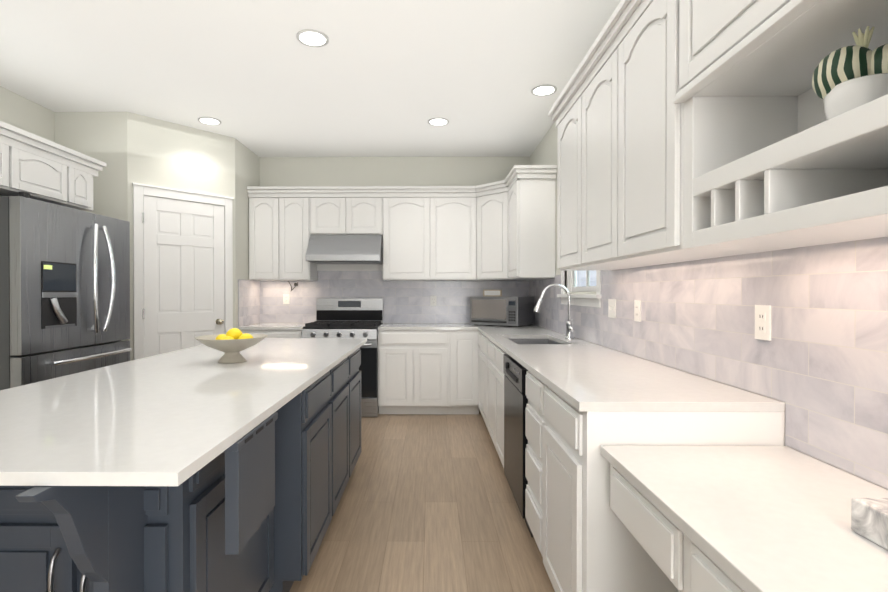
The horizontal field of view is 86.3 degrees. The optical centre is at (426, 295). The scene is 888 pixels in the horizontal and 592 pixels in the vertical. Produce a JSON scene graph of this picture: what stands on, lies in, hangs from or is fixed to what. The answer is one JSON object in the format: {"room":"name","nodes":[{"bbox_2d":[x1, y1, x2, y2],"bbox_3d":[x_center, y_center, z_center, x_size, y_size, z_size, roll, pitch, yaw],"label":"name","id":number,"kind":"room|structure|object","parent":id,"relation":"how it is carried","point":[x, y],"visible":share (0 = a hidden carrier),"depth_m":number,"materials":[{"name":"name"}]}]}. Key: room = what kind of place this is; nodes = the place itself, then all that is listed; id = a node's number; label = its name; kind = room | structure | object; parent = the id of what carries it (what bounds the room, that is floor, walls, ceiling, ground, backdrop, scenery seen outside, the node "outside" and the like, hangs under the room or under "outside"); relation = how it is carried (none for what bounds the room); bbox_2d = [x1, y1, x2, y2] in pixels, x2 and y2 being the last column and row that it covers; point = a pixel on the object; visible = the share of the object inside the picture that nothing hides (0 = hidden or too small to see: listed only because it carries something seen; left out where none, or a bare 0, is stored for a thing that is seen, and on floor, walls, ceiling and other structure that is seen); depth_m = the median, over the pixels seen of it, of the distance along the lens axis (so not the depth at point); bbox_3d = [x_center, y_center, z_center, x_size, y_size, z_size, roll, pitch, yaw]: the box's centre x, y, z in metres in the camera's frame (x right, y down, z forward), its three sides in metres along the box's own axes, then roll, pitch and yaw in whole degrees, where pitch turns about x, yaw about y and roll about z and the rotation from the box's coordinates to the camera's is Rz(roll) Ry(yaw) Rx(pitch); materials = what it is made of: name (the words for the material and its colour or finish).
{"room":"kitchen","nodes":[
{"label":"kitchen","id":0,"kind":"room"},
{"bbox_2d":[0,0,620,156],"bbox_3d":[-1.042,-1.594,1.698,4.570,0.050,7.680,0,0,1],"label":"ceiling","id":1,"kind":"structure","parent":0,"point":[381,78],"depth_m":3.26,"materials":[{"name":"white paint"}]},
{"bbox_2d":[198,117,220,124],"bbox_3d":[-1.960,-1.583,4.287,0.194,0.006,0.194,0,0,1],"label":"recessed light","id":2,"kind":"object","parent":1,"relation":"in","point":[209,121],"visible":0.96,"depth_m":4.29,"materials":[{"name":"white plastic"}]},
{"bbox_2d":[296,29,328,46],"bbox_3d":[-0.694,-1.573,2.894,0.194,0.006,0.194,0,0,1],"label":"recessed light","id":3,"kind":"object","parent":1,"relation":"in","point":[311,38],"visible":1,"depth_m":2.89,"materials":[{"name":"white plastic"}]},
{"bbox_2d":[428,118,448,125],"bbox_3d":[0.111,-1.583,4.306,0.194,0.006,0.194,0,0,1],"label":"recessed light","id":4,"kind":"object","parent":1,"relation":"in","point":[438,121],"visible":0.96,"depth_m":4.29,"materials":[{"name":"white plastic"}]},
{"bbox_2d":[531,85,556,95],"bbox_3d":[0.904,-1.578,3.638,0.194,0.006,0.194,0,0,1],"label":"recessed light","id":5,"kind":"object","parent":1,"relation":"in","point":[543,90],"visible":1,"depth_m":3.63,"materials":[{"name":"white plastic"}]},
{"bbox_2d":[289,410,554,591],"bbox_3d":[-1.042,1.276,1.717,4.570,0.050,7.680,0,0,1],"label":"floor","id":6,"kind":"structure","parent":0,"point":[427,503],"depth_m":2.63,"materials":[{"name":"brown wood"}]},
{"bbox_2d":[0,192,131,389],"bbox_3d":[-2.548,0.342,2.971,0.951,1.800,0.910,0,0,1],"label":"fridge","id":7,"kind":"object","parent":6,"relation":"on","point":[64,291],"visible":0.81,"depth_m":2.76,"materials":[{"name":"grey metal"}]},
{"bbox_2d":[0,342,365,591],"bbox_3d":[-0.965,0.804,2.161,1.014,0.888,2.564,0,0,1],"label":"kitchen island","id":8,"kind":"object","parent":6,"relation":"on","point":[199,468],"depth_m":1.26,"materials":[{"name":"grey wood"}]},
{"bbox_2d":[0,338,366,477],"bbox_3d":[-0.988,0.346,2.276,1.045,0.028,2.710,0,0,1],"label":"island countertop","id":9,"kind":"structure","parent":8,"relation":"on","point":[156,416],"depth_m":1.42,"materials":[{"name":"white stone"}]},
{"bbox_2d":[195,328,267,362],"bbox_3d":[-0.980,0.246,2.390,0.344,0.168,0.344,0,0,1],"label":"fruit bowl","id":10,"kind":"object","parent":9,"relation":"on","point":[232,343],"visible":1,"depth_m":2.33,"materials":[{"name":"white ceramic"}]},
{"bbox_2d":[238,323,305,337],"bbox_3d":[-1.586,0.770,5.143,0.665,0.915,0.627,0,0,1],"label":"base cabinet","id":11,"kind":"object","parent":6,"relation":"on","point":[282,330],"visible":0.04,"depth_m":4.84,"materials":[{"name":"white wood"}]},
{"bbox_2d":[302,298,382,416],"bbox_3d":[-0.872,0.628,5.075,0.756,1.200,0.703,0,0,1],"label":"range","id":12,"kind":"object","parent":6,"relation":"on","point":[349,317],"visible":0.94,"depth_m":4.81,"materials":[{"name":"silver metal"}]},
{"bbox_2d":[378,323,473,413],"bbox_3d":[0.006,0.771,5.112,0.990,0.914,0.656,0,0,1],"label":"base cabinet","id":13,"kind":"object","parent":6,"relation":"on","point":[424,368],"depth_m":4.82,"materials":[{"name":"white wood"}]},
{"bbox_2d":[503,354,532,536],"bbox_3d":[0.808,0.807,2.740,0.652,0.863,0.622,0,0,1],"label":"dishwasher","id":14,"kind":"object","parent":6,"relation":"on","point":[515,403],"visible":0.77,"depth_m":2.64,"materials":[{"name":"black metal"}]},
{"bbox_2d":[474,284,784,591],"bbox_3d":[0.821,0.573,3.467,0.674,1.331,3.926,0,0,1],"label":"base cabinet","id":15,"kind":"object","parent":6,"relation":"on","point":[586,400],"depth_m":1.64,"materials":[{"name":"white stone"}]},
{"bbox_2d":[470,296,533,326],"bbox_3d":[0.812,0.159,5.074,0.550,0.305,0.425,0,0,36],"label":"microwave","id":16,"kind":"object","parent":15,"relation":"on","point":[505,311],"visible":1,"depth_m":4.90,"materials":[{"name":"silver metal"}]},
{"bbox_2d":[483,290,501,296],"bbox_3d":[0.719,-0.032,5.150,0.200,0.075,0.026,0,0,13],"label":"electrical outlet","id":17,"kind":"object","parent":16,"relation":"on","point":[495,293],"visible":1,"depth_m":5.14,"materials":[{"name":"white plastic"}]},
{"bbox_2d":[601,445,887,591],"bbox_3d":[0.838,0.867,0.853,0.587,0.780,1.295,0,0,1],"label":"desk unit","id":18,"kind":"object","parent":6,"relation":"on","point":[735,518],"visible":1,"depth_m":1.07,"materials":[{"name":"white stone"}]},
{"bbox_2d":[851,498,887,549],"bbox_3d":[0.930,0.442,0.906,0.140,0.067,0.110,0,0,1],"label":"marble block","id":19,"kind":"object","parent":18,"relation":"on","point":[869,518],"visible":1,"depth_m":0.92,"materials":[{"name":"white stone"}]},
{"bbox_2d":[0,86,883,487],"bbox_3d":[-1.042,-0.159,1.708,4.570,2.820,7.680,0,0,1],"label":"wall","id":20,"kind":"structure","parent":0,"point":[128,148],"depth_m":4.50,"materials":[{"name":"beige paint"}]},
{"bbox_2d":[0,121,106,210],"bbox_3d":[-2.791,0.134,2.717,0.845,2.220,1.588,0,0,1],"label":"upper cabinet","id":21,"kind":"object","parent":20,"relation":"attached to","point":[36,167],"visible":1,"depth_m":2.98,"materials":[{"name":"white wood"}]},
{"bbox_2d":[132,183,233,359],"bbox_3d":[-2.235,0.124,4.419,0.618,2.209,0.672,0,0,1],"label":"pantry door","id":22,"kind":"structure","parent":20,"relation":"in","point":[183,274],"depth_m":4.38,"materials":[{"name":"white wood"}]},
{"bbox_2d":[238,279,259,326],"bbox_3d":[-1.917,0.069,5.144,0.008,0.483,0.612,0,0,1],"label":"backsplash","id":23,"kind":"structure","parent":20,"relation":"attached to","point":[248,302],"depth_m":5.10,"materials":[{"name":"tile"}]},
{"bbox_2d":[247,189,286,280],"bbox_3d":[-1.720,-0.659,5.274,0.393,0.970,0.347,0,0,1],"label":"upper cabinet","id":24,"kind":"object","parent":20,"relation":"attached to","point":[267,207],"depth_m":5.10,"materials":[{"name":"white wood"}]},
{"bbox_2d":[287,189,317,280],"bbox_3d":[-1.449,-0.659,5.272,0.394,0.970,0.347,0,0,1],"label":"upper cabinet","id":25,"kind":"object","parent":20,"relation":"attached to","point":[298,200],"depth_m":5.10,"materials":[{"name":"white wood"}]},
{"bbox_2d":[311,189,350,234],"bbox_3d":[-1.026,-0.903,5.265,0.452,0.480,0.347,0,0,1],"label":"upper cabinet","id":26,"kind":"object","parent":20,"relation":"attached to","point":[330,208],"depth_m":5.09,"materials":[{"name":"white wood"}]},
{"bbox_2d":[351,189,382,235],"bbox_3d":[-0.696,-0.903,5.262,0.452,0.480,0.347,0,0,1],"label":"upper cabinet","id":27,"kind":"object","parent":20,"relation":"attached to","point":[366,204],"depth_m":5.09,"materials":[{"name":"white wood"}]},
{"bbox_2d":[305,235,382,263],"bbox_3d":[-0.862,-0.508,5.167,0.770,0.299,0.547,0,0,1],"label":"range hood","id":28,"kind":"object","parent":27,"relation":"attached to","point":[344,249],"visible":0.9,"depth_m":4.96,"materials":[{"name":"silver metal"}]},
{"bbox_2d":[260,264,528,322],"bbox_3d":[-0.364,-0.033,5.423,3.092,0.683,0.038,0,0,1],"label":"backsplash","id":29,"kind":"structure","parent":20,"relation":"attached to","point":[406,301],"depth_m":5.43,"materials":[{"name":"tile"}]},
{"bbox_2d":[283,294,289,303],"bbox_3d":[-1.608,0.035,5.442,0.072,0.116,0.008,0,0,1],"label":"electrical outlet","id":30,"kind":"object","parent":29,"relation":"attached to","point":[286,298],"visible":1,"depth_m":5.44,"materials":[{"name":"white plastic"}]},
{"bbox_2d":[430,296,436,305],"bbox_3d":[0.082,0.056,5.425,0.072,0.116,0.008,0,0,1],"label":"electrical outlet","id":31,"kind":"object","parent":29,"relation":"attached to","point":[433,300],"visible":1,"depth_m":5.42,"materials":[{"name":"white plastic"}]},
{"bbox_2d":[383,189,422,280],"bbox_3d":[-0.184,-0.658,5.258,0.571,0.970,0.347,0,0,1],"label":"upper cabinet","id":32,"kind":"object","parent":20,"relation":"attached to","point":[402,208],"depth_m":5.09,"materials":[{"name":"white wood"}]},
{"bbox_2d":[423,186,470,280],"bbox_3d":[0.284,-0.658,5.234,0.611,0.970,0.387,0,0,1],"label":"upper cabinet","id":33,"kind":"object","parent":20,"relation":"attached to","point":[446,209],"depth_m":5.08,"materials":[{"name":"white wood"}]},
{"bbox_2d":[471,181,502,280],"bbox_3d":[0.828,-0.657,5.075,0.694,0.970,0.693,0,0,1],"label":"upper cabinet","id":34,"kind":"object","parent":20,"relation":"attached to","point":[486,199],"depth_m":4.98,"materials":[{"name":"white wood"}]},
{"bbox_2d":[503,169,556,280],"bbox_3d":[0.976,-0.654,4.553,0.387,0.970,0.560,0,0,1],"label":"upper cabinet","id":35,"kind":"object","parent":20,"relation":"attached to","point":[503,230],"depth_m":4.27,"materials":[{"name":"white wood"}]},
{"bbox_2d":[557,270,601,306],"bbox_3d":[1.192,-0.514,3.592,0.142,1.175,0.980,0,0,1],"label":"window","id":36,"kind":"structure","parent":20,"relation":"attached to","point":[583,281],"depth_m":3.60,"materials":[{"name":"clear glass"}]},
{"bbox_2d":[553,88,628,270],"bbox_3d":[0.977,-0.641,2.653,0.346,0.970,0.540,0,0,1],"label":"upper cabinet","id":37,"kind":"object","parent":20,"relation":"attached to","point":[563,117],"depth_m":2.74,"materials":[{"name":"white wood"}]},
{"bbox_2d":[573,32,660,267],"bbox_3d":[0.972,-0.638,2.208,0.346,0.970,0.594,0,0,1],"label":"upper cabinet","id":38,"kind":"object","parent":20,"relation":"attached to","point":[590,89],"depth_m":2.31,"materials":[{"name":"white wood"}]},
{"bbox_2d":[605,0,808,263],"bbox_3d":[0.967,-0.634,1.736,0.346,0.970,0.595,0,0,1],"label":"upper cabinet","id":39,"kind":"object","parent":20,"relation":"attached to","point":[690,130],"depth_m":1.51,"materials":[{"name":"white wood"}]},
{"bbox_2d":[812,26,887,119],"bbox_3d":[0.931,-0.460,1.009,0.159,0.209,0.146,0,0,1],"label":"potted plant","id":40,"kind":"object","parent":39,"relation":"on","point":[846,79],"visible":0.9,"depth_m":0.99,"materials":[{"name":"white"}]},
{"bbox_2d":[529,237,887,488],"bbox_3d":[1.150,0.143,2.683,0.008,0.638,5.472,0,0,1],"label":"backsplash","id":41,"kind":"structure","parent":20,"relation":"attached to","point":[817,364],"depth_m":1.49,"materials":[{"name":"tile"}]},
{"bbox_2d":[608,299,615,317],"bbox_3d":[1.141,0.077,2.917,0.012,0.116,0.116,0,0,1],"label":"double light switch","id":42,"kind":"object","parent":41,"relation":"attached to","point":[611,308],"visible":1,"depth_m":2.90,"materials":[{"name":"white plastic"}]},
{"bbox_2d":[634,300,640,321],"bbox_3d":[1.140,0.079,2.557,0.008,0.116,0.072,0,0,1],"label":"electrical outlet","id":43,"kind":"object","parent":41,"relation":"attached to","point":[637,310],"visible":1,"depth_m":2.55,"materials":[{"name":"white plastic"}]},
{"bbox_2d":[755,305,770,340],"bbox_3d":[1.130,0.089,1.592,0.008,0.116,0.072,0,0,1],"label":"electrical outlet","id":44,"kind":"object","parent":41,"relation":"attached to","point":[762,322],"visible":1,"depth_m":1.58,"materials":[{"name":"white plastic"}]},
{"bbox_2d":[685,0,887,99],"bbox_3d":[0.961,-0.860,1.136,0.346,0.510,0.711,0,0,1],"label":"upper cabinet","id":45,"kind":"object","parent":20,"relation":"attached to","point":[735,49],"depth_m":1.21,"materials":[{"name":"white wood"}]}
]}

